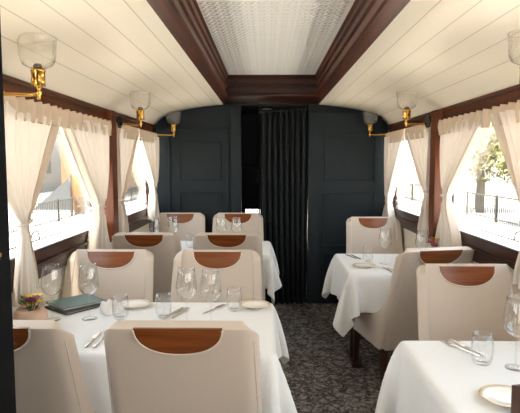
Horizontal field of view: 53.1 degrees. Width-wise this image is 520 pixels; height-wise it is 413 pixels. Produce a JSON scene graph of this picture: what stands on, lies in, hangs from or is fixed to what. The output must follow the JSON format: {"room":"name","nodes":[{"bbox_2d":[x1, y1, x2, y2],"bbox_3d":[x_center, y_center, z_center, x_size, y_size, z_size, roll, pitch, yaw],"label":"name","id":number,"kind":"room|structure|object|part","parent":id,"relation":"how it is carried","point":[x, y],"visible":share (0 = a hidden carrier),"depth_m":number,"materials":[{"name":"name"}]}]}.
{"room":"train carriage","nodes":[
{"label":"train carriage","id":0,"kind":"room"},
{"bbox_2d":[0,21,15,412],"bbox_3d":[-0.907,0.340,1.215,0.626,2.120,0.140,0,5,1],"label":"wall","id":1,"kind":"structure","parent":0,"point":[7,368],"depth_m":1.23,"materials":[{"name":"black paint"}]},
{"bbox_2d":[12,166,152,316],"bbox_3d":[-1.229,0.244,1.643,0.070,2.240,7.800,0,5,1],"label":"wall","id":2,"kind":"structure","parent":0,"point":[51,284],"depth_m":2.98,"materials":[{"name":"beige paint"}]},
{"bbox_2d":[3,35,56,99],"bbox_3d":[-1.022,-0.580,2.193,0.333,0.262,0.162,0,5,1],"label":"wall lamp","id":3,"kind":"object","parent":2,"relation":"attached to","point":[37,72],"visible":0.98,"depth_m":2.19,"materials":[{"name":"gold metal"}]},
{"bbox_3d":[-1.031,-0.491,2.201,0.204,0.053,0.022,0,5,1],"label":"arm","id":4,"kind":"part","parent":3,"relation":"part of","materials":[{"name":"gold metal"}]},
{"bbox_3d":[-0.936,-0.645,2.187,0.162,0.130,0.162,0,5,1],"label":"lamp shade","id":5,"kind":"part","parent":3,"relation":"part of","materials":[{"name":"clear glass"}]},
{"bbox_2d":[33,63,42,68],"bbox_3d":[-0.936,-0.590,2.191,0.036,0.021,0.036,0,5,1],"label":"socket","id":6,"kind":"object","parent":3,"relation":"attached to","point":[36,66],"depth_m":2.18,"materials":[{"name":"black metal"}]},
{"bbox_2d":[3,91,62,306],"bbox_3d":[-1.121,-0.030,2.503,0.114,0.973,0.849,0,5,1],"label":"window curtain","id":7,"kind":"object","parent":2,"relation":"hanging from","point":[31,127],"visible":0.96,"depth_m":2.44,"materials":[{"name":"beige fabric"}]},
{"bbox_2d":[10,222,90,292],"bbox_3d":[-1.183,-0.124,2.951,0.086,0.965,1.750,0,5,1],"label":"window","id":8,"kind":"structure","parent":2,"relation":"in","point":[48,256],"depth_m":2.92,"materials":[{"name":"brown wood"}]},
{"bbox_2d":[3,74,155,131],"bbox_3d":[-1.169,-0.475,1.582,0.050,0.103,7.800,0,5,1],"label":"trim","id":9,"kind":"structure","parent":2,"relation":"attached to","point":[10,84],"depth_m":2.99,"materials":[{"name":"brown wood"}]},
{"bbox_2d":[60,109,111,248],"bbox_3d":[-1.103,-0.116,3.395,0.102,0.955,0.897,0,5,1],"label":"window curtain","id":10,"kind":"object","parent":2,"relation":"hanging from","point":[86,137],"visible":0.97,"depth_m":3.44,"materials":[{"name":"beige fabric"}]},
{"bbox_2d":[104,110,118,239],"bbox_3d":[-1.151,-0.232,3.880,0.145,0.955,0.120,0,5,1],"label":"trim","id":11,"kind":"structure","parent":2,"relation":"attached to","point":[111,212],"depth_m":3.84,"materials":[{"name":"brown wood"}]},
{"bbox_2d":[116,122,138,231],"bbox_3d":[-1.094,-0.209,4.279,0.102,0.912,0.679,0,5,1],"label":"window curtain","id":12,"kind":"object","parent":2,"relation":"hanging from","point":[127,136],"visible":0.69,"depth_m":4.13,"materials":[{"name":"beige fabric"}]},
{"bbox_2d":[110,175,151,241],"bbox_3d":[-1.160,-0.268,4.675,0.086,0.965,1.470,0,5,1],"label":"window","id":13,"kind":"structure","parent":2,"relation":"in","point":[137,219],"depth_m":4.88,"materials":[{"name":"brown wood"}]},
{"bbox_3d":[-1.137,0.168,4.711,0.040,0.089,1.470,0,5,1],"label":"sill","id":14,"kind":"part","parent":13,"relation":"part of","materials":[{"name":"brown wood"}]},
{"bbox_2d":[116,92,150,127],"bbox_3d":[-0.971,-0.724,3.916,0.333,0.262,0.162,2,5,25],"label":"wall lamp","id":15,"kind":"object","parent":2,"relation":"attached to","point":[140,112],"visible":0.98,"depth_m":3.88,"materials":[{"name":"gold metal"}]},
{"bbox_3d":[-0.979,-0.636,3.927,0.204,0.053,0.022,2,5,25],"label":"arm","id":16,"kind":"part","parent":15,"relation":"part of","materials":[{"name":"gold metal"}]},
{"bbox_2d":[138,128,159,221],"bbox_3d":[-1.084,-0.272,5.022,0.103,0.912,0.747,0,5,1],"label":"window curtain","id":17,"kind":"object","parent":2,"relation":"hanging from","point":[148,141],"visible":0.98,"depth_m":5.16,"materials":[{"name":"beige fabric"}]},
{"bbox_2d":[0,0,222,124],"bbox_3d":[-0.828,-0.627,1.579,0.787,0.288,7.830,0,5,1],"label":"ceiling","id":18,"kind":"structure","parent":0,"point":[106,51],"depth_m":2.58,"materials":[{"name":"beige paint"}]},
{"bbox_2d":[146,0,230,103],"bbox_3d":[-0.397,-0.852,1.540,0.122,0.218,7.800,0,5,1],"label":"trim","id":19,"kind":"structure","parent":18,"relation":"attached to","point":[184,19],"depth_m":2.81,"materials":[{"name":"brown wood"}]},
{"bbox_2d":[9,178,519,257],"bbox_3d":[0.437,-0.158,32.597,120.000,0.120,115.000,0,5,1],"label":"ground","id":20,"kind":"structure","parent":0,"point":[502,229],"depth_m":21.93,"materials":[{"name":"beige snow"}]},
{"bbox_2d":[40,127,60,192],"bbox_3d":[-22.459,-5.278,40.005,8.600,8.850,44.600,0,5,1],"label":"building","id":21,"kind":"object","parent":20,"relation":"on","point":[52,180],"visible":0.02,"depth_m":46.49,"materials":[{"name":"grey"}]},
{"bbox_2d":[35,172,87,209],"bbox_3d":[-10.871,-1.144,31.965,2.400,1.950,8.800,0,5,1],"label":"shelter","id":22,"kind":"object","parent":20,"relation":"on","point":[63,191],"visible":0.29,"depth_m":29.78,"materials":[{"name":"grey"}]},
{"bbox_2d":[8,184,143,235],"bbox_3d":[-8.522,-0.341,28.187,0.080,0.980,36.080,0,5,1],"label":"metal railing","id":23,"kind":"object","parent":20,"relation":"on","point":[132,191],"visible":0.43,"depth_m":22.99,"materials":[{"name":"metal"}]},
{"bbox_2d":[70,175,85,214],"bbox_3d":[-9.006,-0.620,25.730,0.269,1.954,1.877,0,5,1],"label":"awning","id":24,"kind":"object","parent":20,"relation":"on","point":[75,184],"visible":0.67,"depth_m":25.25,"materials":[{"name":"orange fabric"}]},
{"bbox_2d":[58,129,143,193],"bbox_3d":[-12.349,-3.962,48.258,3.600,4.850,24.100,0,5,1],"label":"building","id":25,"kind":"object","parent":20,"relation":"on","point":[67,165],"visible":0.14,"depth_m":36.65,"materials":[{"name":"brown"}]},
{"bbox_2d":[400,182,519,227],"bbox_3d":[9.936,-0.155,24.942,0.080,1.150,38.080,0,5,1],"label":"metal railing","id":26,"kind":"object","parent":20,"relation":"on","point":[406,194],"visible":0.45,"depth_m":23.50,"materials":[{"name":"metal"}]},
{"bbox_2d":[415,125,517,198],"bbox_3d":[21.469,-5.310,34.391,8.600,9.850,50.600,0,5,1],"label":"building","id":27,"kind":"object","parent":20,"relation":"on","point":[494,187],"visible":0.02,"depth_m":39.38,"materials":[{"name":"grey"}]},
{"bbox_2d":[462,122,505,212],"bbox_3d":[11.139,-2.377,26.236,4.093,5.385,4.163,0,5,1],"label":"tree","id":28,"kind":"object","parent":20,"relation":"on","point":[480,158],"visible":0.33,"depth_m":25.89,"materials":[{"name":"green plant"}]},
{"bbox_2d":[495,142,512,183],"bbox_3d":[10.839,-1.371,20.006,3.373,4.425,3.411,4,6,38],"label":"tree","id":29,"kind":"object","parent":20,"relation":"on","point":[500,157],"visible":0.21,"depth_m":20.40,"materials":[{"name":"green plant"}]},
{"bbox_2d":[153,104,387,302],"bbox_3d":[0.119,-0.122,5.538,2.641,2.320,0.060,0,5,1],"label":"wall","id":30,"kind":"structure","parent":0,"point":[198,161],"depth_m":5.49,"materials":[{"name":"black paint"}]},
{"bbox_2d":[152,114,180,136],"bbox_3d":[-0.978,-0.847,5.382,0.333,0.262,0.162,0,5,1],"label":"wall lamp","id":31,"kind":"object","parent":30,"relation":"attached to","point":[173,126],"visible":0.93,"depth_m":5.37,"materials":[{"name":"gold metal"}]},
{"bbox_3d":[-0.988,-0.758,5.389,0.204,0.053,0.022,0,5,1],"label":"arm","id":32,"kind":"part","parent":31,"relation":"part of","materials":[{"name":"gold metal"}]},
{"bbox_2d":[168,128,228,212],"bbox_3d":[-0.646,0.054,5.527,0.640,1.770,0.012,0,5,1],"label":"door","id":33,"kind":"structure","parent":30,"relation":"in","point":[169,129],"depth_m":5.48,"materials":[{"name":"black paint"}]},
{"bbox_2d":[231,104,241,212],"bbox_3d":[-0.249,-0.013,5.499,0.105,2.110,0.045,0,5,1],"label":"trim","id":34,"kind":"structure","parent":30,"relation":"attached to","point":[236,198],"depth_m":5.44,"materials":[{"name":"black paint"}]},
{"bbox_2d":[224,75,319,103],"bbox_3d":[0.113,-1.152,5.126,0.920,0.218,0.590,0,5,1],"label":"trim","id":35,"kind":"structure","parent":30,"relation":"attached to","point":[241,89],"depth_m":4.86,"materials":[{"name":"brown wood"}]},
{"bbox_2d":[259,103,307,303],"bbox_3d":[0.243,-0.017,5.439,0.513,2.097,0.080,0,5,-5],"label":"curtain","id":36,"kind":"object","parent":30,"relation":"hanging from","point":[283,133],"visible":0.89,"depth_m":5.43,"materials":[{"name":"black fabric"}]},
{"bbox_3d":[0.243,-1.011,5.354,0.513,0.102,0.018,0,5,-4],"label":"curtain rail","id":37,"kind":"part","parent":36,"relation":"part of","materials":[{"name":"black metal"}]},
{"bbox_2d":[307,113,381,301],"bbox_3d":[0.883,0.024,5.475,0.760,2.000,0.070,0,5,1],"label":"wall panel","id":38,"kind":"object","parent":30,"relation":"in","point":[344,163],"depth_m":5.43,"materials":[{"name":"black paint"}]},
{"bbox_2d":[312,0,409,103],"bbox_3d":[0.525,-0.851,1.527,0.122,0.218,7.800,0,5,1],"label":"trim","id":39,"kind":"structure","parent":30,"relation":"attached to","point":[366,20],"depth_m":2.82,"materials":[{"name":"brown wood"}]},
{"bbox_2d":[362,111,390,136],"bbox_3d":[1.213,-0.843,5.332,0.333,0.262,0.162,0,5,1],"label":"wall lamp","id":40,"kind":"object","parent":30,"relation":"attached to","point":[369,125],"visible":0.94,"depth_m":5.33,"materials":[{"name":"gold metal"}]},
{"bbox_2d":[242,115,307,271],"bbox_3d":[0.126,-0.195,7.133,1.860,2.200,0.050,0,5,1],"label":"wall","id":41,"kind":"structure","parent":0,"point":[249,122],"depth_m":7.08,"materials":[{"name":"black paint"}]},
{"bbox_2d":[244,207,257,212],"bbox_3d":[0.096,0.255,7.144,0.640,0.500,0.056,0,5,1],"label":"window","id":42,"kind":"structure","parent":41,"relation":"in","point":[245,208],"depth_m":7.10,"materials":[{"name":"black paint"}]},
{"bbox_2d":[242,106,307,114],"bbox_3d":[0.115,-1.200,6.251,1.860,0.050,1.540,0,5,1],"label":"ceiling","id":43,"kind":"structure","parent":0,"point":[246,110],"depth_m":6.22,"materials":[{"name":"black paint"}]},
{"bbox_2d":[260,107,274,109],"bbox_3d":[0.084,-1.158,6.174,0.184,0.022,0.184,0,5,1],"label":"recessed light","id":44,"kind":"object","parent":43,"relation":"in","point":[262,108],"visible":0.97,"depth_m":6.11,"materials":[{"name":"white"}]},
{"bbox_2d":[196,0,354,74],"bbox_3d":[0.060,-0.941,1.250,0.880,0.034,7.250,0,5,1],"label":"ceiling","id":45,"kind":"structure","parent":0,"point":[250,37],"depth_m":3.26,"materials":[{"name":"white metal"}]},
{"bbox_2d":[272,272,393,412],"bbox_3d":[0.077,1.325,2.518,2.721,0.060,9.400,0,5,1],"label":"floor","id":46,"kind":"structure","parent":0,"point":[320,376],"depth_m":3.85,"materials":[{"name":"carpet"}]},
{"bbox_2d":[13,320,95,412],"bbox_3d":[-0.878,0.838,2.070,0.566,0.985,0.734,0,5,1],"label":"dining chair","id":47,"kind":"object","parent":46,"relation":"on","point":[49,378],"visible":0.84,"depth_m":1.75,"materials":[{"name":"beige fabric"}]},
{"bbox_2d":[62,249,153,301],"bbox_3d":[-0.894,0.774,2.836,0.566,0.985,0.734,0,5,1],"label":"dining chair","id":48,"kind":"object","parent":46,"relation":"on","point":[121,272],"visible":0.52,"depth_m":3.07,"materials":[{"name":"beige fabric"}]},
{"bbox_2d":[111,232,181,301],"bbox_3d":[-0.849,0.658,4.222,0.566,0.985,0.734,0,5,1],"label":"dining chair","id":49,"kind":"object","parent":46,"relation":"on","point":[164,247],"visible":0.37,"depth_m":3.87,"materials":[{"name":"beige fabric"}]},
{"bbox_2d":[154,213,204,240],"bbox_3d":[-0.832,0.581,5.137,0.566,0.985,0.734,0,5,1],"label":"dining chair","id":50,"kind":"object","parent":46,"relation":"on","point":[190,224],"visible":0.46,"depth_m":5.38,"materials":[{"name":"beige fabric"}]},
{"bbox_2d":[103,320,262,412],"bbox_3d":[-0.258,0.838,2.062,0.566,0.985,0.734,0,5,1],"label":"dining chair","id":51,"kind":"object","parent":46,"relation":"on","point":[154,366],"visible":0.99,"depth_m":1.73,"materials":[{"name":"beige fabric"}]},
{"bbox_2d":[170,250,261,302],"bbox_3d":[-0.258,0.774,2.827,0.566,0.985,0.734,0,5,1],"label":"dining chair","id":52,"kind":"object","parent":46,"relation":"on","point":[237,269],"visible":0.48,"depth_m":3.06,"materials":[{"name":"beige fabric"}]},
{"bbox_2d":[193,233,264,299],"bbox_3d":[-0.239,0.658,4.214,0.566,0.985,0.734,0,5,1],"label":"dining chair","id":53,"kind":"object","parent":46,"relation":"on","point":[201,241],"visible":0.33,"depth_m":3.84,"materials":[{"name":"beige fabric"}]},
{"bbox_2d":[212,213,263,240],"bbox_3d":[-0.232,0.582,5.129,0.566,0.985,0.734,0,5,1],"label":"dining chair","id":54,"kind":"object","parent":46,"relation":"on","point":[251,222],"visible":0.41,"depth_m":5.37,"materials":[{"name":"beige fabric"}]},
{"bbox_2d":[256,111,259,213],"bbox_3d":[-0.028,-0.129,6.635,0.055,2.150,0.117,0,5,1],"label":"trim","id":55,"kind":"structure","parent":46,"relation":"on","point":[258,169],"depth_m":6.60,"materials":[{"name":"black paint"}]},
{"bbox_3d":[-0.038,-0.390,6.585,0.037,0.160,0.062,0,5,1],"label":"pull handle","id":56,"kind":"part","parent":55,"relation":"part of","materials":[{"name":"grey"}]},
{"bbox_2d":[346,318,360,367],"bbox_3d":[0.963,0.799,3.938,0.678,0.750,0.776,0,5,1],"label":"dining table","id":57,"kind":"object","parent":46,"relation":"on","point":[349,352],"visible":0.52,"depth_m":3.93,"materials":[{"name":"brown wood"}]},
{"bbox_2d":[322,254,399,336],"bbox_3d":[0.917,0.637,3.924,0.835,0.432,1.018,0,5,1],"label":"tablecloth","id":58,"kind":"object","parent":57,"relation":"on","point":[358,290],"visible":0.55,"depth_m":3.52,"materials":[{"name":"white fabric"}]},
{"bbox_2d":[353,263,375,267],"bbox_3d":[0.750,0.426,3.739,0.167,0.016,0.167,0,5,1],"label":"plate","id":59,"kind":"object","parent":58,"relation":"on","point":[360,265],"visible":1,"depth_m":3.76,"materials":[{"name":"white ceramic"}]},
{"bbox_2d":[427,237,439,246],"bbox_3d":[1.238,0.325,3.686,0.094,0.225,0.114,4,6,40],"label":"flower vase","id":60,"kind":"object","parent":58,"relation":"on","point":[432,242],"visible":0.34,"depth_m":3.66,"materials":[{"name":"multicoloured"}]},
{"bbox_2d":[346,217,402,253],"bbox_3d":[1.081,0.616,4.723,0.566,0.985,0.734,0,5,1],"label":"dining chair","id":61,"kind":"object","parent":46,"relation":"on","point":[361,232],"visible":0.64,"depth_m":4.95,"materials":[{"name":"beige fabric"}]},
{"bbox_2d":[353,246,473,387],"bbox_3d":[1.025,0.715,3.536,0.566,0.985,0.734,-1,5,-11],"label":"dining chair","id":62,"kind":"object","parent":46,"relation":"on","point":[396,321],"visible":0.58,"depth_m":3.28,"materials":[{"name":"beige fabric"}]},
{"bbox_3d":[0.713,1.032,3.852,0.046,0.300,0.046,-1,5,-11],"label":"leg","id":63,"kind":"part","parent":62,"relation":"part of","materials":[{"name":"brown wood"}]},
{"bbox_3d":[0.805,1.071,3.392,0.046,0.300,0.059,-1,5,-11],"label":"leg","id":64,"kind":"part","parent":62,"relation":"part of","materials":[{"name":"brown wood"}]},
{"bbox_2d":[416,264,519,340],"bbox_3d":[1.053,0.811,2.391,0.566,0.985,0.734,0,5,1],"label":"dining chair","id":65,"kind":"object","parent":46,"relation":"on","point":[455,301],"visible":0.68,"depth_m":2.61,"materials":[{"name":"beige fabric"}]},
{"bbox_3d":[-0.541,0.923,2.463,1.181,0.750,0.736,0,5,1],"label":"dining table","id":66,"kind":"object","parent":46,"relation":"on","visible":0},
{"bbox_2d":[112,294,128,319],"bbox_3d":[-0.667,0.481,2.488,0.079,0.115,0.079,0,5,1],"label":"tumbler","id":67,"kind":"object","parent":66,"relation":"on","point":[114,294],"visible":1,"depth_m":2.48,"materials":[{"name":"clear glass"}]},
{"bbox_2d":[43,302,296,412],"bbox_3d":[-0.500,0.748,2.440,1.315,0.406,0.967,0,5,1],"label":"tablecloth","id":68,"kind":"object","parent":66,"relation":"on","point":[276,394],"visible":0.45,"depth_m":2.35,"materials":[{"name":"white fabric"}]},
{"bbox_2d":[13,293,47,319],"bbox_3d":[-1.040,0.470,2.362,0.156,0.158,0.148,0,5,1],"label":"flower bowl","id":69,"kind":"object","parent":68,"relation":"on","point":[31,311],"visible":0.86,"depth_m":2.33,"materials":[{"name":"beige ceramic"}]},
{"bbox_2d":[40,264,62,320],"bbox_3d":[-0.988,0.407,2.466,0.098,0.265,0.098,0,5,1],"label":"wine glass","id":70,"kind":"object","parent":68,"relation":"on","point":[58,264],"visible":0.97,"depth_m":2.46,"materials":[{"name":"clear glass"}]},
{"bbox_2d":[40,264,62,295],"bbox_3d":[-0.988,0.348,2.461,0.098,0.146,0.098,0,5,1],"label":"bowl","id":71,"kind":"object","parent":70,"relation":"on","point":[58,264],"depth_m":2.45,"materials":[{"name":"clear glass"}]},
{"bbox_2d":[45,304,99,314],"bbox_3d":[-0.954,0.516,2.700,0.200,0.010,0.235,4,6,39],"label":"folder","id":72,"kind":"object","parent":68,"relation":"on","point":[49,307],"visible":0.49,"depth_m":2.62,"materials":[{"name":"black"}]},
{"bbox_2d":[46,293,105,310],"bbox_3d":[-0.964,0.501,2.729,0.200,0.014,0.235,5,7,45],"label":"folder","id":73,"kind":"object","parent":72,"relation":"on","point":[79,301],"visible":0.91,"depth_m":2.71,"materials":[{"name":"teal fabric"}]},
{"bbox_2d":[78,263,98,320],"bbox_3d":[-0.817,0.406,2.484,0.098,0.265,0.098,0,5,1],"label":"wine glass","id":74,"kind":"object","parent":68,"relation":"on","point":[95,263],"visible":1,"depth_m":2.48,"materials":[{"name":"clear glass"}]},
{"bbox_2d":[78,263,98,294],"bbox_3d":[-0.817,0.347,2.479,0.098,0.146,0.098,0,5,1],"label":"bowl","id":75,"kind":"object","parent":74,"relation":"on","point":[95,263],"depth_m":2.47,"materials":[{"name":"clear glass"}]},
{"bbox_2d":[84,330,100,347],"bbox_3d":[-0.705,0.559,2.204,0.019,0.006,0.220,0,5,-1],"label":"table knife","id":76,"kind":"object","parent":68,"relation":"on","point":[96,335],"visible":1,"depth_m":2.20,"materials":[{"name":"grey metal"}]},
{"bbox_3d":[-0.705,0.563,2.149,0.012,0.006,0.109,0,5,-1],"label":"handle","id":77,"kind":"part","parent":76,"relation":"part of","materials":[{"name":"grey metal"}]},
{"bbox_3d":[-0.706,0.555,2.256,0.019,0.002,0.115,0,5,-1],"label":"blade","id":78,"kind":"part","parent":76,"relation":"part of","materials":[{"name":"grey metal"}]},
{"bbox_2d":[92,336,103,347],"bbox_3d":[-0.666,0.560,2.197,0.026,0.004,0.197,0,5,4],"label":"fork","id":79,"kind":"object","parent":68,"relation":"on","point":[99,341],"visible":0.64,"depth_m":2.14,"materials":[{"name":"grey metal"}]},
{"bbox_2d":[99,299,123,314],"bbox_3d":[-0.749,0.498,2.592,0.111,0.064,0.086,3,5,29],"label":"napkin","id":80,"kind":"object","parent":68,"relation":"on","point":[106,308],"visible":1,"depth_m":2.57,"materials":[{"name":"white fabric"}]},
{"bbox_2d":[119,299,150,308],"bbox_3d":[-0.654,0.512,2.716,0.167,0.016,0.167,0,5,1],"label":"plate","id":81,"kind":"object","parent":68,"relation":"on","point":[132,303],"visible":0.91,"depth_m":2.74,"materials":[{"name":"white ceramic"}]},
{"bbox_2d":[155,292,171,317],"bbox_3d":[-0.467,0.478,2.515,0.079,0.115,0.079,0,5,1],"label":"tumbler","id":82,"kind":"object","parent":68,"relation":"on","point":[159,292],"visible":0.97,"depth_m":2.50,"materials":[{"name":"clear glass"}]},
{"bbox_2d":[162,307,183,318],"bbox_3d":[-0.428,0.527,2.583,0.019,0.006,0.220,2,5,19],"label":"table knife","id":83,"kind":"object","parent":68,"relation":"on","point":[181,308],"visible":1,"depth_m":2.58,"materials":[{"name":"grey metal"}]},
{"bbox_2d":[171,307,189,318],"bbox_3d":[-0.398,0.528,2.582,0.026,0.004,0.197,1,5,15],"label":"fork","id":84,"kind":"object","parent":68,"relation":"on","point":[186,308],"visible":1,"depth_m":2.60,"materials":[{"name":"grey metal"}]},
{"bbox_2d":[200,269,220,302],"bbox_3d":[-0.224,0.416,2.356,0.098,0.265,0.098,0,5,1],"label":"wine glass","id":85,"kind":"object","parent":68,"relation":"on","point":[202,269],"visible":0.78,"depth_m":2.34,"materials":[{"name":"clear glass"}]},
{"bbox_2d":[203,304,226,313],"bbox_3d":[-0.233,0.522,2.650,0.026,0.004,0.197,3,5,29],"label":"fork","id":86,"kind":"object","parent":68,"relation":"on","point":[221,305],"visible":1,"depth_m":2.67,"materials":[{"name":"grey metal"}]},
{"bbox_2d":[238,300,269,308],"bbox_3d":[-0.029,0.513,2.703,0.167,0.016,0.167,0,5,1],"label":"plate","id":87,"kind":"object","parent":68,"relation":"on","point":[249,304],"visible":1,"depth_m":2.72,"materials":[{"name":"white ceramic"}]},
{"bbox_2d":[226,287,241,311],"bbox_3d":[-0.130,0.469,2.630,0.079,0.115,0.079,0,5,1],"label":"tumbler","id":88,"kind":"object","parent":66,"relation":"on","point":[240,287],"visible":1,"depth_m":2.62,"materials":[{"name":"clear glass"}]},
{"bbox_3d":[-0.511,0.739,4.665,1.181,0.750,0.736,0,5,1],"label":"dining table","id":89,"kind":"object","parent":46,"relation":"on","visible":0},
{"bbox_2d":[181,241,281,304],"bbox_3d":[-0.470,0.564,4.642,1.315,0.406,0.967,0,5,1],"label":"tablecloth","id":90,"kind":"object","parent":89,"relation":"on","point":[272,282],"visible":0.23,"depth_m":4.27,"materials":[{"name":"white fabric"}]},
{"bbox_3d":[0.940,0.975,1.835,0.678,0.750,0.776,0,5,1],"label":"dining table","id":91,"kind":"object","parent":46,"relation":"on","visible":0},
{"bbox_2d":[375,341,519,412],"bbox_3d":[0.893,0.813,1.821,0.835,0.432,1.018,0,5,1],"label":"tablecloth","id":92,"kind":"object","parent":91,"relation":"on","point":[420,376],"visible":0.94,"depth_m":1.95,"materials":[{"name":"white fabric"}]},
{"bbox_2d":[441,340,480,356],"bbox_3d":[0.805,0.569,2.088,0.026,0.004,0.197,-2,5,-25],"label":"fork","id":93,"kind":"object","parent":92,"relation":"on","point":[443,341],"visible":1,"depth_m":2.10,"materials":[{"name":"grey metal"}]},
{"bbox_3d":[0.824,0.573,2.049,0.014,0.004,0.109,-2,5,-25],"label":"handle","id":94,"kind":"part","parent":93,"relation":"part of","materials":[{"name":"grey metal"}]},
{"bbox_2d":[448,338,484,355],"bbox_3d":[0.832,0.567,2.109,0.019,0.006,0.220,-1,5,-17],"label":"table knife","id":95,"kind":"object","parent":92,"relation":"on","point":[453,340],"visible":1,"depth_m":2.10,"materials":[{"name":"grey metal"}]},
{"bbox_3d":[0.817,0.564,2.159,0.019,0.002,0.115,-1,5,-17],"label":"blade","id":96,"kind":"part","parent":95,"relation":"part of","materials":[{"name":"grey metal"}]},
{"bbox_3d":[0.848,0.571,2.055,0.012,0.006,0.109,-1,5,-17],"label":"handle","id":97,"kind":"part","parent":95,"relation":"part of","materials":[{"name":"grey metal"}]},
{"bbox_2d":[478,384,511,407],"bbox_3d":[0.776,0.602,1.636,0.167,0.016,0.167,0,5,1],"label":"plate","id":98,"kind":"object","parent":92,"relation":"on","point":[497,394],"visible":0.82,"depth_m":1.66,"materials":[{"name":"white ceramic"}]},
{"bbox_2d":[502,295,519,371],"bbox_3d":[0.930,0.456,1.882,0.098,0.265,0.098,0,5,1],"label":"wine glass","id":99,"kind":"object","parent":92,"relation":"on","point":[511,369],"visible":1,"depth_m":1.89,"materials":[{"name":"clear glass"}]},
{"bbox_2d":[502,295,518,336],"bbox_3d":[0.930,0.397,1.877,0.098,0.146,0.098,0,5,1],"label":"bowl","id":100,"kind":"object","parent":99,"relation":"on","point":[507,295],"depth_m":1.89,"materials":[{"name":"clear glass"}]},
{"bbox_2d":[511,384,519,412],"bbox_3d":[0.803,0.567,1.497,0.157,0.108,0.072,0,5,1],"label":"menu","id":101,"kind":"object","parent":92,"relation":"on","point":[515,393],"visible":1,"depth_m":1.49,"materials":[{"name":"brown leather"}]},
{"bbox_2d":[471,331,493,365],"bbox_3d":[0.825,0.527,1.930,0.079,0.115,0.079,0,5,1],"label":"tumbler","id":102,"kind":"object","parent":91,"relation":"on","point":[474,331],"visible":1,"depth_m":1.92,"materials":[{"name":"clear glass"}]},
{"bbox_2d":[319,0,519,124],"bbox_3d":[0.956,-0.625,1.556,0.787,0.288,7.830,0,5,1],"label":"ceiling","id":103,"kind":"structure","parent":0,"point":[445,52],"depth_m":2.75,"materials":[{"name":"beige paint"}]},
{"bbox_2d":[392,171,478,263],"bbox_3d":[1.361,0.247,1.608,0.070,2.240,7.800,0,5,1],"label":"wall","id":104,"kind":"structure","parent":0,"point":[408,237],"depth_m":4.73,"materials":[{"name":"beige mahogany"}]},
{"bbox_2d":[382,129,405,217],"bbox_3d":[1.309,-0.255,5.052,0.107,0.950,0.748,0,5,1],"label":"window curtain","id":105,"kind":"object","parent":104,"relation":"hanging from","point":[394,142],"visible":0.92,"depth_m":5.15,"materials":[{"name":"beige fabric"}]},
{"bbox_2d":[392,176,423,236],"bbox_3d":[1.375,-0.265,4.641,0.086,0.965,1.470,0,5,1],"label":"window","id":106,"kind":"structure","parent":104,"relation":"in","point":[409,221],"depth_m":4.82,"materials":[{"name":"brown wood"}]},
{"bbox_3d":[1.352,0.171,4.678,0.040,0.089,1.470,0,5,1],"label":"sill","id":107,"kind":"part","parent":106,"relation":"part of","materials":[{"name":"brown wood"}]},
{"bbox_2d":[396,92,430,127],"bbox_3d":[1.166,-0.722,3.887,0.333,0.262,0.162,-2,5,-23],"label":"wall lamp","id":108,"kind":"object","parent":104,"relation":"attached to","point":[406,116],"visible":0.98,"depth_m":3.86,"materials":[{"name":"gold metal"}]},
{"bbox_3d":[1.175,-0.633,3.898,0.204,0.053,0.022,-2,5,-23],"label":"arm","id":109,"kind":"part","parent":108,"relation":"part of","materials":[{"name":"gold metal"}]},
{"bbox_2d":[404,124,430,243],"bbox_3d":[1.300,-0.207,4.262,0.107,0.913,0.769,0,5,1],"label":"window curtain","id":110,"kind":"object","parent":104,"relation":"hanging from","point":[418,138],"visible":0.75,"depth_m":4.09,"materials":[{"name":"beige fabric"}]},
{"bbox_2d":[428,109,442,240],"bbox_3d":[1.345,-0.229,3.847,0.145,0.955,0.120,0,5,1],"label":"trim","id":111,"kind":"structure","parent":104,"relation":"attached to","point":[435,190],"depth_m":3.81,"materials":[{"name":"brown wood"}]},
{"bbox_2d":[387,84,519,131],"bbox_3d":[1.301,-0.472,1.549,0.050,0.103,7.800,0,5,1],"label":"trim","id":112,"kind":"structure","parent":104,"relation":"attached to","point":[510,94],"depth_m":3.17,"materials":[{"name":"brown wood"}]},
{"bbox_2d":[435,109,490,246],"bbox_3d":[1.288,-0.132,3.361,0.098,0.913,0.856,0,5,1],"label":"window curtain","id":113,"kind":"object","parent":104,"relation":"hanging from","point":[461,136],"visible":0.98,"depth_m":3.41,"materials":[{"name":"beige fabric"}]},
{"bbox_2d":[452,193,519,269],"bbox_3d":[1.351,-0.121,2.917,0.086,0.965,1.750,0,5,1],"label":"window","id":114,"kind":"structure","parent":104,"relation":"in","point":[486,251],"depth_m":3.00,"materials":[{"name":"brown wood"}]},
{"bbox_3d":[1.328,0.315,2.954,0.040,0.089,1.750,0,5,1],"label":"sill","id":115,"kind":"part","parent":114,"relation":"part of","materials":[{"name":"brown wood"}]},
{"bbox_2d":[489,100,519,288],"bbox_3d":[1.268,-0.048,2.467,0.104,0.932,0.850,0,5,-4],"label":"window curtain","id":116,"kind":"object","parent":104,"relation":"hanging from","point":[505,119],"visible":1,"depth_m":2.59,"materials":[{"name":"beige fabric"}]},
{"bbox_3d":[1.270,-0.026,2.474,0.100,0.890,0.839,0,5,-4],"label":"panel","id":117,"kind":"part","parent":116,"relation":"part of","materials":[{"name":"beige fabric"}]},
{"bbox_2d":[507,29,519,83],"bbox_3d":[1.169,-0.572,2.104,0.333,0.262,0.162,0,5,1],"label":"wall lamp","id":118,"kind":"object","parent":104,"relation":"attached to","point":[508,35],"visible":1,"depth_m":2.13,"materials":[{"name":"gold metal"}]},
{"bbox_3d":[1.084,-0.638,2.100,0.162,0.130,0.162,0,5,1],"label":"lamp shade","id":119,"kind":"part","parent":118,"relation":"part of","materials":[{"name":"clear glass"}]}
]}

